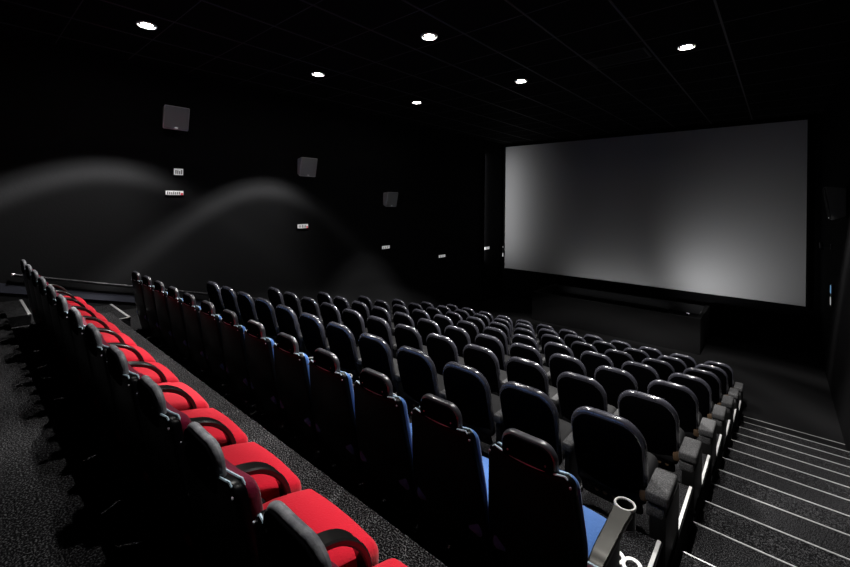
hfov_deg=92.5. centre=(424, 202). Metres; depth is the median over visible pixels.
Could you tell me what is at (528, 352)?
cushion
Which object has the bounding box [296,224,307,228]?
wall sign
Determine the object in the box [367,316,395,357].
seat
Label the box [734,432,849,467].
trim
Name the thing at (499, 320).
seat
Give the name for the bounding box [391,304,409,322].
seat
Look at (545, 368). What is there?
seat cushion
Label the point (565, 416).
seat cushion
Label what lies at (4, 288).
baseboard
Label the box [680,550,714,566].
trim
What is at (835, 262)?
wall
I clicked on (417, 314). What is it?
cushion
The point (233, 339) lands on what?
seat
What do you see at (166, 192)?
wall sign
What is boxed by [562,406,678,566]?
seat
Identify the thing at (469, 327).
cushion
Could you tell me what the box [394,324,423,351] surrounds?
cushion
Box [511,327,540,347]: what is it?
seat
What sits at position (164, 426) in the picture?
seat
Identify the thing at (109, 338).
seat cushion
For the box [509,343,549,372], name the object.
seat
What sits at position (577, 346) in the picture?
cushion
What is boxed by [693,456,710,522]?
trim
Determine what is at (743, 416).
trim
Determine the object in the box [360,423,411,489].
seat cushion
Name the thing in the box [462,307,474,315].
seat
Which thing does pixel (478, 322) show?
cushion
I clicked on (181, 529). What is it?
seat cushion
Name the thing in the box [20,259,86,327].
seat
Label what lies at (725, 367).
cushion
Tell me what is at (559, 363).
seat
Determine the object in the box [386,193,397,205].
grille
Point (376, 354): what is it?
seat
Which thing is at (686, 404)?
cushion
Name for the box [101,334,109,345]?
cushion
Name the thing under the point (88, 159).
wall
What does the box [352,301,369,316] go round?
cushion
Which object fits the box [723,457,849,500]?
trim
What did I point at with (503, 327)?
seat
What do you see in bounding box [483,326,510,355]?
seat
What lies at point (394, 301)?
seat
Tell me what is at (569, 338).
cushion
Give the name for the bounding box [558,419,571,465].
seat cushion
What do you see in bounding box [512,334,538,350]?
cushion
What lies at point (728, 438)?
trim
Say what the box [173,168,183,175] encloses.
wall sign
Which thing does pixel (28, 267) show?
seat
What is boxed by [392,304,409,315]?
cushion
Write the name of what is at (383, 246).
wall sign
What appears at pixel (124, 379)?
seat
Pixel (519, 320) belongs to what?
cushion
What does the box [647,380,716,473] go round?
seat
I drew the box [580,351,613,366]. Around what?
cushion
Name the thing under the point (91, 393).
seat cushion
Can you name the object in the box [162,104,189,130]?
wall speaker
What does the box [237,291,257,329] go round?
seat
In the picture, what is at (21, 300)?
trim
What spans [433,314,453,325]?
cushion
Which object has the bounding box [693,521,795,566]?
trim
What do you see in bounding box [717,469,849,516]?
trim
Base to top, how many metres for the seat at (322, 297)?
0.936 m
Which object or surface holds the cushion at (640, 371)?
on the seat at (644, 374)
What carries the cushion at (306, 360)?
on the seat at (291, 366)
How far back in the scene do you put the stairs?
3.48 m
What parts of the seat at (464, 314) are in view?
panel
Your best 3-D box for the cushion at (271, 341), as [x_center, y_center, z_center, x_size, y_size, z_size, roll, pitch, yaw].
[-1.557,1.518,3.910,0.513,0.526,0.139,1,0,41]
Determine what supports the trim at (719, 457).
attached to the floor at (637, 544)
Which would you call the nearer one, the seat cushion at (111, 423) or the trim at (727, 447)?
the seat cushion at (111, 423)
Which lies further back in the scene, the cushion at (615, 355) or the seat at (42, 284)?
the cushion at (615, 355)
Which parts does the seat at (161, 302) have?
headrest plate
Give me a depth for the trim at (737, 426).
6.84 m
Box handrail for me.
[10,273,351,308]
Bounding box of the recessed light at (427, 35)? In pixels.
[421,32,437,40]
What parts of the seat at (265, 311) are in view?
panel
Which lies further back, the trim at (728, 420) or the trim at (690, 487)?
the trim at (728, 420)
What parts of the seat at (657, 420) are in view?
panel, panel, armrest, armrest, panel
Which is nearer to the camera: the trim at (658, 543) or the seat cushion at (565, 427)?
the trim at (658, 543)
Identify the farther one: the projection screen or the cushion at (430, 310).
the projection screen
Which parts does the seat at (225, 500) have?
headrest plate, armrest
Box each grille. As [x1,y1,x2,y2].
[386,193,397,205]
[822,188,830,218]
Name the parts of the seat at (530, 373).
panel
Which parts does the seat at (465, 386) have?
armrest, panel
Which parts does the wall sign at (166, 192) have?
lit panel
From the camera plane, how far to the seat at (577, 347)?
8.14 m
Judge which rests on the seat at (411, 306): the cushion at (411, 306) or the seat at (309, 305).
the cushion at (411, 306)
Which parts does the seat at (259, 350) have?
headrest plate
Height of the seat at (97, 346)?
1.031 m
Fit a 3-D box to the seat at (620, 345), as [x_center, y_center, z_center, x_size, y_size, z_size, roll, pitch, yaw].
[4.938,3.873,10.245,0.638,0.936,0.621,1,0,41]
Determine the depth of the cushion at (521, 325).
10.29 m
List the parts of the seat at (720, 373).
panel, armrest, panel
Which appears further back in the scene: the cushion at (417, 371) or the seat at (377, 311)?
the seat at (377, 311)
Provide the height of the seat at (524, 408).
0.936 m
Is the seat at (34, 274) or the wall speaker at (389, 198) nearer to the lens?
the seat at (34, 274)
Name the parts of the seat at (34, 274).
headrest plate, armrest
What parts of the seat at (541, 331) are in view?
panel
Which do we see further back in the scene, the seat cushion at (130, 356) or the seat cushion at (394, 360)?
the seat cushion at (394, 360)
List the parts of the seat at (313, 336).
panel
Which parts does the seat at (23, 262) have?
headrest plate, armrest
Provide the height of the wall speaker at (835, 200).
0.614 m
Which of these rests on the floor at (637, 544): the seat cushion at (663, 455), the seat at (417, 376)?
the seat at (417, 376)
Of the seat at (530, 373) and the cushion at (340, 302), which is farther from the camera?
the cushion at (340, 302)
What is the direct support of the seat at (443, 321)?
on the floor at (637, 544)
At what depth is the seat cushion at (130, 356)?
3.79 m
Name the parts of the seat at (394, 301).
panel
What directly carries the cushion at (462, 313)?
on the seat at (464, 314)
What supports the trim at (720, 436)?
attached to the floor at (637, 544)
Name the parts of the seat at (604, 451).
armrest, panel, panel, armrest, armrest, panel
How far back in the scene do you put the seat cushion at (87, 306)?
5.54 m
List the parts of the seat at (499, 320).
panel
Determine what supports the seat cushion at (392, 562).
on the seat at (283, 539)
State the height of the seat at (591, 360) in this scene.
0.936 m
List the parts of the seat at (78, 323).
headrest plate, armrest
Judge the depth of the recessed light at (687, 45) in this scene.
7.04 m
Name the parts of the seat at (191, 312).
headrest plate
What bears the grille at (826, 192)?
attached to the wall speaker at (835, 200)
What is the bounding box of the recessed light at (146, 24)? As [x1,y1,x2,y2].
[136,21,156,29]
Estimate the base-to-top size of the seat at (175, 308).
1.044 m
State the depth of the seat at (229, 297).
7.25 m
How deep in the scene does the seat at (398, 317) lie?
7.89 m
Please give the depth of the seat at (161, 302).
5.65 m
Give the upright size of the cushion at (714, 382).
0.682 m
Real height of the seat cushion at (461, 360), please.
0.198 m
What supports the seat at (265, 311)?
on the floor at (637, 544)
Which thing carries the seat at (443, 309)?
on the floor at (637, 544)
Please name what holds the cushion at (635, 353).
on the seat at (638, 355)
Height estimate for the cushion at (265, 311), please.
0.682 m
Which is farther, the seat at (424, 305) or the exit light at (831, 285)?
the seat at (424, 305)
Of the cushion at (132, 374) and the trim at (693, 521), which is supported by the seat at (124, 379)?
the cushion at (132, 374)
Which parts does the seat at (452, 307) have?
panel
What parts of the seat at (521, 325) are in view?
panel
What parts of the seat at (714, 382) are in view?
panel, armrest, panel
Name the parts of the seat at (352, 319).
panel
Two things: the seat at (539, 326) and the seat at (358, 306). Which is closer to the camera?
the seat at (358, 306)
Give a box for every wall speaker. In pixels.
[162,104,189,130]
[297,157,317,176]
[383,192,397,206]
[822,187,846,219]
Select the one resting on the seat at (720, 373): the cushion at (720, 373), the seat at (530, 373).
the cushion at (720, 373)
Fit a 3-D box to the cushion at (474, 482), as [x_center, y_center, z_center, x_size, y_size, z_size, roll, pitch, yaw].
[0.134,1.537,2.436,0.513,0.526,0.139,1,0,41]
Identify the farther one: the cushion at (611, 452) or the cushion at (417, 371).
the cushion at (417, 371)
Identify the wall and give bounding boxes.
[0,31,482,313]
[502,113,821,351]
[820,54,849,451]
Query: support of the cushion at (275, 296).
on the seat at (275, 296)
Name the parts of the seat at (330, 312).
panel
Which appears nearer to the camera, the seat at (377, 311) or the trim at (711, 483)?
the trim at (711, 483)
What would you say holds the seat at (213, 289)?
on the stairs
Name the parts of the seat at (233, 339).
headrest plate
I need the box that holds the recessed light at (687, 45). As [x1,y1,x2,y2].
[677,43,695,49]
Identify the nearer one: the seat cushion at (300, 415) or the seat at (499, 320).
the seat cushion at (300, 415)
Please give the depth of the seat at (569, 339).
9.52 m
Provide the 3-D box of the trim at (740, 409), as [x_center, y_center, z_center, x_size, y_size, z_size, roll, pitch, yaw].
[6.032,4.254,7.821,0.012,0.398,1.308,1,0,41]
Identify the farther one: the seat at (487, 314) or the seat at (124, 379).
the seat at (487, 314)
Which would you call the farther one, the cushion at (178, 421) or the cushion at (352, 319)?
the cushion at (352, 319)
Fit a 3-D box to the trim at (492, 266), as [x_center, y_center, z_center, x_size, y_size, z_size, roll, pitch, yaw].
[3.054,0.798,18.308,0.015,7.043,1.770,1,0,41]
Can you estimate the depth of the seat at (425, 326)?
7.50 m
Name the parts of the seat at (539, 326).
panel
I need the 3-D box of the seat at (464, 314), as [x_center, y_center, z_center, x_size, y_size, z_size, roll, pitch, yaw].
[1.167,3.530,11.868,0.638,0.936,0.621,1,0,41]
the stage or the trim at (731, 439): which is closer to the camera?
the trim at (731, 439)
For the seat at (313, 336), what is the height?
0.936 m
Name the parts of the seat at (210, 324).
headrest plate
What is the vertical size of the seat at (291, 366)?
1.044 m
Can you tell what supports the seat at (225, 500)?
on the floor at (123, 525)
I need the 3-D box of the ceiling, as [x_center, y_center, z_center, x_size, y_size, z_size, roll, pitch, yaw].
[1.149,-2.820,7.979,10.651,0.150,19.900,1,0,41]
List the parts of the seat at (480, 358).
panel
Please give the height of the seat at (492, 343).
0.936 m
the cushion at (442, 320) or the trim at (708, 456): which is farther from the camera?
the cushion at (442, 320)
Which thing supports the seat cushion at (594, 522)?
on the seat at (538, 517)
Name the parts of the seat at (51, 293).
headrest plate, armrest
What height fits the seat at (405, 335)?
0.936 m
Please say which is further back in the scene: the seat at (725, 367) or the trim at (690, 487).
the seat at (725, 367)
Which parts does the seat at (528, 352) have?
panel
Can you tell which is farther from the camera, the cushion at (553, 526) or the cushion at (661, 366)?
the cushion at (661, 366)
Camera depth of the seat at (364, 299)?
10.50 m
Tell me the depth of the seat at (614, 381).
5.37 m
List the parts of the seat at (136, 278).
headrest plate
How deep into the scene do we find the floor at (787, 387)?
10.30 m
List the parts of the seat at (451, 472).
headrest plate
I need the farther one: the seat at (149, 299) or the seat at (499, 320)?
the seat at (499, 320)
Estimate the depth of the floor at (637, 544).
3.21 m
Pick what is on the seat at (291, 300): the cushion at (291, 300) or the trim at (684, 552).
the cushion at (291, 300)
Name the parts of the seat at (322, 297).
panel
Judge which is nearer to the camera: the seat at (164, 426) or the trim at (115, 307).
the seat at (164, 426)
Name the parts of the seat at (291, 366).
headrest plate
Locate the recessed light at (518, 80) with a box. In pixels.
[515,79,526,82]
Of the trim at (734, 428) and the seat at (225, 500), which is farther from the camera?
the trim at (734, 428)
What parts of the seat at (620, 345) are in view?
panel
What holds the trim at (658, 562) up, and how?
attached to the floor at (637, 544)
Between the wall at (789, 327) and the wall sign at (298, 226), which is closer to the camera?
the wall sign at (298, 226)
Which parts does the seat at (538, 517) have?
headrest plate, armrest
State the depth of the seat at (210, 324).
4.55 m
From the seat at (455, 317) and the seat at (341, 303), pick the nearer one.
the seat at (341, 303)
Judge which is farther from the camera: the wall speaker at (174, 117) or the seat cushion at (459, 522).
the wall speaker at (174, 117)
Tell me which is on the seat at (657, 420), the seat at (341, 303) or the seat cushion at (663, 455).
the seat cushion at (663, 455)
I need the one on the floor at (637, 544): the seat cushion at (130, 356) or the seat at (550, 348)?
the seat at (550, 348)
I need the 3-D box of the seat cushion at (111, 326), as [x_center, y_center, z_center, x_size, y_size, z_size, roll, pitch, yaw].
[-3.898,1.501,4.680,0.563,0.230,0.574,1,0,41]
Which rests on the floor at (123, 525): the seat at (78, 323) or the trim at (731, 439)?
the seat at (78, 323)
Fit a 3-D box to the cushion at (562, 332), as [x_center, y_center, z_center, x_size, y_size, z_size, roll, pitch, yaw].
[3.875,3.735,10.937,0.544,0.682,0.250,1,0,41]
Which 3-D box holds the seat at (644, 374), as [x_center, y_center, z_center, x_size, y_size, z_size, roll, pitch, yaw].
[3.456,2.956,6.548,0.638,0.936,0.621,1,0,41]
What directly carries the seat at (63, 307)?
on the floor at (123, 525)
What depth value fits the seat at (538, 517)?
2.00 m
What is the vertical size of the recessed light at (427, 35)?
0.024 m
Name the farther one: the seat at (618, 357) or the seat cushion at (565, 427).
the seat at (618, 357)
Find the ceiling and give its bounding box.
[0,0,849,143]
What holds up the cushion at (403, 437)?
on the seat at (383, 427)
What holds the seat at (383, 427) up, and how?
on the floor at (637, 544)
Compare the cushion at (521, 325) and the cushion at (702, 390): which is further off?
the cushion at (521, 325)
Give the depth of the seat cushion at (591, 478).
3.14 m
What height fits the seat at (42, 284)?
1.031 m
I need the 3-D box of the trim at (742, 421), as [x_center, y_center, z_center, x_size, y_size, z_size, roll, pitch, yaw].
[6.607,4.216,7.357,1.486,0.026,0.013,1,0,41]
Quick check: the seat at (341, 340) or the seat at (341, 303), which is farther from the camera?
the seat at (341, 303)
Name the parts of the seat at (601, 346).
panel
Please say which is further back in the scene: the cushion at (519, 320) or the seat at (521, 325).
the cushion at (519, 320)
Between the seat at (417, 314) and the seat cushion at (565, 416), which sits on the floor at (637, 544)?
the seat at (417, 314)
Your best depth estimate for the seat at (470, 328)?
8.39 m
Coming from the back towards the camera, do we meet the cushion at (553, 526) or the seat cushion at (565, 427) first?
the seat cushion at (565, 427)
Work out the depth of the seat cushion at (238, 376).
4.22 m
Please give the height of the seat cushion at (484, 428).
0.198 m
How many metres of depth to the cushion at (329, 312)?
7.36 m
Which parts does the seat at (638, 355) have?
panel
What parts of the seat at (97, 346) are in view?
headrest plate, armrest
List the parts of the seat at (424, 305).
panel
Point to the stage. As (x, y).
(675, 330)
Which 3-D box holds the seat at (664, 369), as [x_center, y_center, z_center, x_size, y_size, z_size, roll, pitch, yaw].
[4.278,3.265,7.495,0.638,0.936,0.621,1,0,41]
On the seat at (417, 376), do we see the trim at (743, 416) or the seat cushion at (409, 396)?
the seat cushion at (409, 396)
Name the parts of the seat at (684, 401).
panel, panel, armrest, armrest, panel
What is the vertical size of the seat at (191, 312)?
1.044 m
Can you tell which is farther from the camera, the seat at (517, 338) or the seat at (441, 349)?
the seat at (517, 338)
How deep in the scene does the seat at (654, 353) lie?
9.53 m
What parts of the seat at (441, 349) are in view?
panel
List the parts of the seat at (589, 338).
panel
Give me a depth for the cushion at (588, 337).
10.43 m
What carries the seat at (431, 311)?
on the floor at (637, 544)
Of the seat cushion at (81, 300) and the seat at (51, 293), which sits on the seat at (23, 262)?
the seat cushion at (81, 300)
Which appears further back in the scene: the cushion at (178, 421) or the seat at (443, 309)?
the seat at (443, 309)
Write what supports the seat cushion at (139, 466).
on the seat at (124, 379)
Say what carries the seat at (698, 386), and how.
on the floor at (637, 544)
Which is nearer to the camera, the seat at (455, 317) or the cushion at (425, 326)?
the cushion at (425, 326)
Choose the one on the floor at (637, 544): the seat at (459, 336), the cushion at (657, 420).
the seat at (459, 336)
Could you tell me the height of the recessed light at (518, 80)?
0.024 m
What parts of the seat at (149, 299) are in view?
headrest plate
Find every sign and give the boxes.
[164,190,183,195]
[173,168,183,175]
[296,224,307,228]
[381,245,389,248]
[620,551,641,566]
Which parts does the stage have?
panel, panel, panel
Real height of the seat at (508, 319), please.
0.936 m
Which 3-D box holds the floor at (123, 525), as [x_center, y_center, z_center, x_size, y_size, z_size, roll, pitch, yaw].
[-2.517,3.157,3.568,8.370,2.600,1.240,1,0,41]
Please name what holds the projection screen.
attached to the wall at (789, 327)
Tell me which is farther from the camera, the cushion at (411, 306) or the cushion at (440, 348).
the cushion at (411, 306)
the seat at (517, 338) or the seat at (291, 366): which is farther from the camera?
the seat at (517, 338)
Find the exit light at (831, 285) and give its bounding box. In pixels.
[830,284,833,306]
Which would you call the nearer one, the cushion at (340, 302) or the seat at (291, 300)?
the seat at (291, 300)
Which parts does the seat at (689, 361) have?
panel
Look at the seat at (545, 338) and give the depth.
8.58 m
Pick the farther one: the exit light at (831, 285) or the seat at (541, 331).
the seat at (541, 331)
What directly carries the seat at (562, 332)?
on the floor at (787, 387)
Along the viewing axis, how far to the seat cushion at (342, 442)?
3.14 m
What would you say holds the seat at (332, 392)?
on the floor at (637, 544)
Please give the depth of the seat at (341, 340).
5.15 m
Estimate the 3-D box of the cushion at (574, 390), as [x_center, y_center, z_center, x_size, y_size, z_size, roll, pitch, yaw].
[1.733,2.211,4.489,0.544,0.682,0.250,1,0,41]
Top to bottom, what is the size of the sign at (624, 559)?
0.004 m
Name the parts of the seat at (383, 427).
headrest plate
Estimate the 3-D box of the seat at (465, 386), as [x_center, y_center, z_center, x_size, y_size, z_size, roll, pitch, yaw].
[0.499,2.023,4.135,0.638,0.936,0.621,1,0,41]
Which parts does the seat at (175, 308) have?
headrest plate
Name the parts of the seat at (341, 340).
panel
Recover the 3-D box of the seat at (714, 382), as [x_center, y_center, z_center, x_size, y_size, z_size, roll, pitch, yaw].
[4.827,3.271,7.016,0.791,0.936,0.621,1,0,41]
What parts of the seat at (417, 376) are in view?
armrest, panel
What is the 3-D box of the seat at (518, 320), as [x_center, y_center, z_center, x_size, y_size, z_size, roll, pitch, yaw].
[2.972,3.851,11.959,0.638,0.936,0.621,1,0,41]
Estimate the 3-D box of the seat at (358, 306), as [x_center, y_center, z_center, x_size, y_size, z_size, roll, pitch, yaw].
[-1.298,2.603,9.027,0.638,0.936,0.621,1,0,41]
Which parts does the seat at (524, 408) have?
armrest, panel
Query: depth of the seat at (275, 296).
8.64 m
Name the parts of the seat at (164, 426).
headrest plate, armrest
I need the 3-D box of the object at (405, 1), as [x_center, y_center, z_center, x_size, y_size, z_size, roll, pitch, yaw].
[1.131,-2.741,7.960,10.651,0.016,19.850,1,0,41]
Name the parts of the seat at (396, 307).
panel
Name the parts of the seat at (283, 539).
headrest plate, armrest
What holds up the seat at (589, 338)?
on the floor at (787, 387)
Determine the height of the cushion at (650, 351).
0.682 m
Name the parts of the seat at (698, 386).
panel, armrest, armrest, panel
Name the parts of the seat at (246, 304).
panel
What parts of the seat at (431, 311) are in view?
panel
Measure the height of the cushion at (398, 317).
0.682 m
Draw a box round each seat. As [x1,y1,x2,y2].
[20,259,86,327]
[25,264,95,337]
[31,270,106,348]
[38,276,120,362]
[46,285,136,379]
[56,294,155,400]
[68,307,178,427]
[85,323,208,461]
[106,345,247,509]
[131,271,150,332]
[136,375,300,566]
[141,275,161,339]
[153,280,175,348]
[166,286,190,358]
[180,421,378,566]
[181,293,218,370]
[200,300,229,383]
[207,281,223,316]
[219,309,253,400]
[221,286,240,324]
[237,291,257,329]
[243,320,282,419]
[252,500,407,566]
[255,297,299,342]
[268,287,301,310]
[272,332,317,443]
[275,304,301,352]
[284,291,302,322]
[299,312,328,357]
[301,296,321,320]
[308,348,361,472]
[317,291,332,314]
[320,302,343,337]
[326,322,360,381]
[334,296,349,321]
[342,308,367,346]
[351,301,369,327]
[353,368,417,510]
[358,295,372,315]
[358,333,398,392]
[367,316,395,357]
[371,306,394,335]
[374,299,392,321]
[391,299,405,313]
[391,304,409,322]
[392,312,417,335]
[393,324,427,358]
[395,346,444,415]
[408,302,422,317]
[409,393,490,559]
[412,309,430,329]
[417,318,440,345]
[421,301,433,310]
[426,307,441,319]
[426,333,463,374]
[433,314,453,335]
[437,305,450,314]
[439,361,500,444]
[444,325,470,357]
[445,311,462,326]
[446,304,457,311]
[454,309,469,320]
[457,320,478,343]
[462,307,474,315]
[463,344,506,396]
[466,316,484,333]
[473,313,489,326]
[475,333,509,370]
[479,311,493,321]
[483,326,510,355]
[488,428,636,566]
[489,321,511,344]
[493,318,513,337]
[494,381,571,465]
[497,315,514,331]
[501,356,557,397]
[509,334,544,357]
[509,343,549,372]
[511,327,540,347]
[512,323,538,339]
[516,319,536,334]
[535,324,554,337]
[537,328,558,344]
[539,334,564,353]
[542,342,573,366]
[546,353,586,387]
[551,372,616,422]
[559,329,577,340]
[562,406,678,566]
[564,334,586,348]
[571,341,597,359]
[580,351,613,379]
[583,334,602,344]
[592,340,616,353]
[594,365,637,408]
[604,349,633,368]
[610,340,631,350]
[614,390,701,509]
[621,361,659,392]
[623,347,649,362]
[639,346,662,358]
[641,358,674,380]
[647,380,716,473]
[657,355,686,372]
[668,373,726,447]
[670,353,696,367]
[683,367,733,430]
[694,364,738,417]
[704,361,743,405]
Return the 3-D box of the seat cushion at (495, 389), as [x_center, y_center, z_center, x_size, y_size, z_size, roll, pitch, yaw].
[0.913,2.431,5.536,0.510,0.198,0.470,1,0,41]
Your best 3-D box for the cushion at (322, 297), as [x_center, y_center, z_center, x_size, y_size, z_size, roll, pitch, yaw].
[-2.361,2.465,9.719,0.544,0.682,0.250,1,0,41]
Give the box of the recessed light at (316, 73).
[312,72,324,76]
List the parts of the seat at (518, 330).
panel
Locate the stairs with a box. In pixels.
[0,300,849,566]
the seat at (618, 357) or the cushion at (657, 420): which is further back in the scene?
the seat at (618, 357)
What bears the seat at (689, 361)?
on the floor at (787, 387)
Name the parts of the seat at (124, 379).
headrest plate, armrest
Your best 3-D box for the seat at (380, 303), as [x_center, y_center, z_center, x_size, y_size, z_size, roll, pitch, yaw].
[-0.968,2.906,10.403,0.638,0.936,0.621,1,0,41]
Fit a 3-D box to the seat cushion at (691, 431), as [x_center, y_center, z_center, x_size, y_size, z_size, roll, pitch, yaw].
[3.210,2.756,5.198,0.510,0.198,0.470,1,0,41]
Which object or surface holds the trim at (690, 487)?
attached to the floor at (637, 544)
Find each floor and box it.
[12,312,446,566]
[129,324,739,566]
[461,295,846,450]
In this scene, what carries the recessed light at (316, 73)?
in the ceiling
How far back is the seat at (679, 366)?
8.14 m
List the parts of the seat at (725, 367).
panel, armrest, panel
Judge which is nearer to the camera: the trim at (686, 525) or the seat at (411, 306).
the trim at (686, 525)
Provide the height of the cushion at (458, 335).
0.682 m
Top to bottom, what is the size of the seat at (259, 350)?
1.044 m
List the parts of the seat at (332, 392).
headrest plate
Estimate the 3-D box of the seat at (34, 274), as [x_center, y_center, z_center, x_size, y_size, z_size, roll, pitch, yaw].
[-4.428,1.320,5.067,0.649,1.031,0.689,1,0,41]
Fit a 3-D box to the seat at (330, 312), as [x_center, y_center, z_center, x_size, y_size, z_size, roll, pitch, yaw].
[-1.628,2.299,7.652,0.638,0.936,0.621,1,0,41]
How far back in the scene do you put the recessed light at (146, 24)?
6.41 m
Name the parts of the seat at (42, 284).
headrest plate, armrest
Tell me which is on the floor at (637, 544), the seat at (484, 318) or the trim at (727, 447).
the seat at (484, 318)
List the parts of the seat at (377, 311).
panel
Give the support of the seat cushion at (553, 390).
on the seat at (530, 373)
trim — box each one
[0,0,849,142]
[20,299,30,315]
[110,304,129,317]
[481,140,503,301]
[648,540,660,566]
[653,543,662,566]
[668,488,693,566]
[672,486,691,549]
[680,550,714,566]
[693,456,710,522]
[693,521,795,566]
[698,455,709,497]
[703,500,849,560]
[711,435,722,482]
[711,483,849,535]
[714,434,721,463]
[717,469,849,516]
[723,421,730,457]
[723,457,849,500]
[724,420,729,443]
[727,447,849,487]
[731,410,736,439]
[731,439,849,476]
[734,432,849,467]
[737,401,741,425]
[737,426,848,458]
[742,421,848,451]
[743,416,844,444]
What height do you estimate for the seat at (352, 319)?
0.936 m
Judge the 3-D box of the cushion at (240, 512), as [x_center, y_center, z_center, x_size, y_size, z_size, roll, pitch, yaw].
[-0.766,1.227,1.589,0.564,0.526,0.149,1,0,41]
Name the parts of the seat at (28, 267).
headrest plate, armrest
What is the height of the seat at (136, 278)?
1.044 m
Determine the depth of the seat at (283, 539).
1.12 m
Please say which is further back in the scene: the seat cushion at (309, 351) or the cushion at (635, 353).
the cushion at (635, 353)
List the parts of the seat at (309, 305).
panel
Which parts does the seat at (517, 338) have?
panel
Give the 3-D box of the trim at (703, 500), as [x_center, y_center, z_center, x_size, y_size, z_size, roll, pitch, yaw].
[3.321,2.979,3.570,1.486,0.026,0.013,1,0,41]
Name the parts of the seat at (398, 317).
panel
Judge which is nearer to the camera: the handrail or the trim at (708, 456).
the trim at (708, 456)
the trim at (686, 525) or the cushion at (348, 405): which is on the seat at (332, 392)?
the cushion at (348, 405)
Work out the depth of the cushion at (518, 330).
8.92 m
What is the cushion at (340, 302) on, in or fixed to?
on the seat at (341, 303)
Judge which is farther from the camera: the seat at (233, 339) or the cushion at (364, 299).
the cushion at (364, 299)
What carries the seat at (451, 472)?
on the floor at (637, 544)
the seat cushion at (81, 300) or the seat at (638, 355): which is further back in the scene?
the seat at (638, 355)
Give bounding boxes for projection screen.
[503,116,809,310]
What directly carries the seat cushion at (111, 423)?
on the seat at (97, 346)
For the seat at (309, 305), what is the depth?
7.77 m
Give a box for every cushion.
[33,296,86,312]
[39,303,95,322]
[47,311,106,333]
[49,320,120,346]
[58,332,136,363]
[69,346,155,382]
[82,362,178,407]
[100,382,208,440]
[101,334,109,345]
[122,408,247,484]
[127,361,143,379]
[154,442,300,549]
[165,400,190,435]
[200,489,378,566]
[225,458,262,539]
[226,366,247,385]
[251,382,276,403]
[255,297,278,334]
[268,287,284,304]
[270,338,273,355]
[280,400,310,425]
[284,291,301,313]
[304,354,309,381]
[306,338,328,355]
[316,423,353,453]
[317,291,332,303]
[321,302,341,323]
[334,296,349,308]
[340,346,360,376]
[342,308,365,332]
[342,371,354,413]
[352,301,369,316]
[358,295,372,308]
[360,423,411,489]
[373,558,407,566]
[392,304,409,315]
[393,312,414,327]
[393,358,398,392]
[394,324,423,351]
[395,395,412,457]
[397,346,439,396]
[404,374,444,402]
[408,302,422,309]
[412,309,430,319]
[417,318,440,334]
[417,456,489,536]
[426,307,441,314]
[426,333,458,362]
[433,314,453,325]
[437,356,463,373]
[444,325,470,343]
[445,311,462,319]
[454,309,469,316]
[457,320,478,334]
[462,393,500,436]
[463,426,487,508]
[466,316,484,327]
[491,370,506,396]
[493,506,606,555]
[500,444,588,558]
[509,343,542,367]
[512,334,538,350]
[513,327,536,341]
[515,323,534,333]
[516,319,532,327]
[543,366,549,372]
[549,385,557,397]
[557,372,607,415]
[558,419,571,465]
[559,329,577,335]
[561,404,616,422]
[564,334,586,342]
[571,341,597,352]
[571,406,648,487]
[578,452,657,504]
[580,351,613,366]
[583,334,602,340]
[594,365,637,390]
[604,349,633,360]
[618,390,679,450]
[621,361,659,379]
[623,347,649,357]
[639,346,662,354]
[641,358,674,372]
[647,380,698,428]
[647,427,684,463]
[668,373,711,413]
[683,367,720,402]
[685,412,701,438]
[694,364,727,393]
[704,361,733,387]
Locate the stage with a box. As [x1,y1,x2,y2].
[532,284,709,354]
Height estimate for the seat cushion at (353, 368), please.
0.198 m
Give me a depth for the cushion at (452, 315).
10.21 m
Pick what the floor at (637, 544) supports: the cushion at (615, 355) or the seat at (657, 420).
the seat at (657, 420)
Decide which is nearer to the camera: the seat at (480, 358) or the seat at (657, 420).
the seat at (657, 420)
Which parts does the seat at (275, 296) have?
panel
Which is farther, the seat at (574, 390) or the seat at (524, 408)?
the seat at (574, 390)
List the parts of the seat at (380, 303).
panel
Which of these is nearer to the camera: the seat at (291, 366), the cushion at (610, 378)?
the seat at (291, 366)
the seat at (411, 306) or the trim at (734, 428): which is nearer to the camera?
the trim at (734, 428)
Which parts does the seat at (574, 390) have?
armrest, panel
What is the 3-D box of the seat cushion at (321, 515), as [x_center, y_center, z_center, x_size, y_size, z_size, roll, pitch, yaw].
[-0.589,1.538,1.796,0.563,0.230,0.574,1,0,41]
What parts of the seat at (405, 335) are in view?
panel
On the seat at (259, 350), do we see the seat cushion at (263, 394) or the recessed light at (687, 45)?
the seat cushion at (263, 394)
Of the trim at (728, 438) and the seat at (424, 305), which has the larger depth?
the seat at (424, 305)
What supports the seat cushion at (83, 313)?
on the seat at (34, 274)
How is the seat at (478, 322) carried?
on the floor at (637, 544)
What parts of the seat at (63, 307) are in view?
headrest plate, armrest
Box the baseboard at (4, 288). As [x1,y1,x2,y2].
[0,283,201,306]
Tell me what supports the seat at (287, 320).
on the floor at (637, 544)
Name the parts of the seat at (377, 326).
panel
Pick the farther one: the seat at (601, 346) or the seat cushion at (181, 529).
the seat at (601, 346)
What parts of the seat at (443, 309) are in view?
panel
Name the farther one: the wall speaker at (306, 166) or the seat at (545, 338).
the wall speaker at (306, 166)
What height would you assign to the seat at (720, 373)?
0.936 m
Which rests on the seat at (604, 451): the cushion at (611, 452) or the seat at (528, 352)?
the cushion at (611, 452)
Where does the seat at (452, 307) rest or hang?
on the floor at (787, 387)

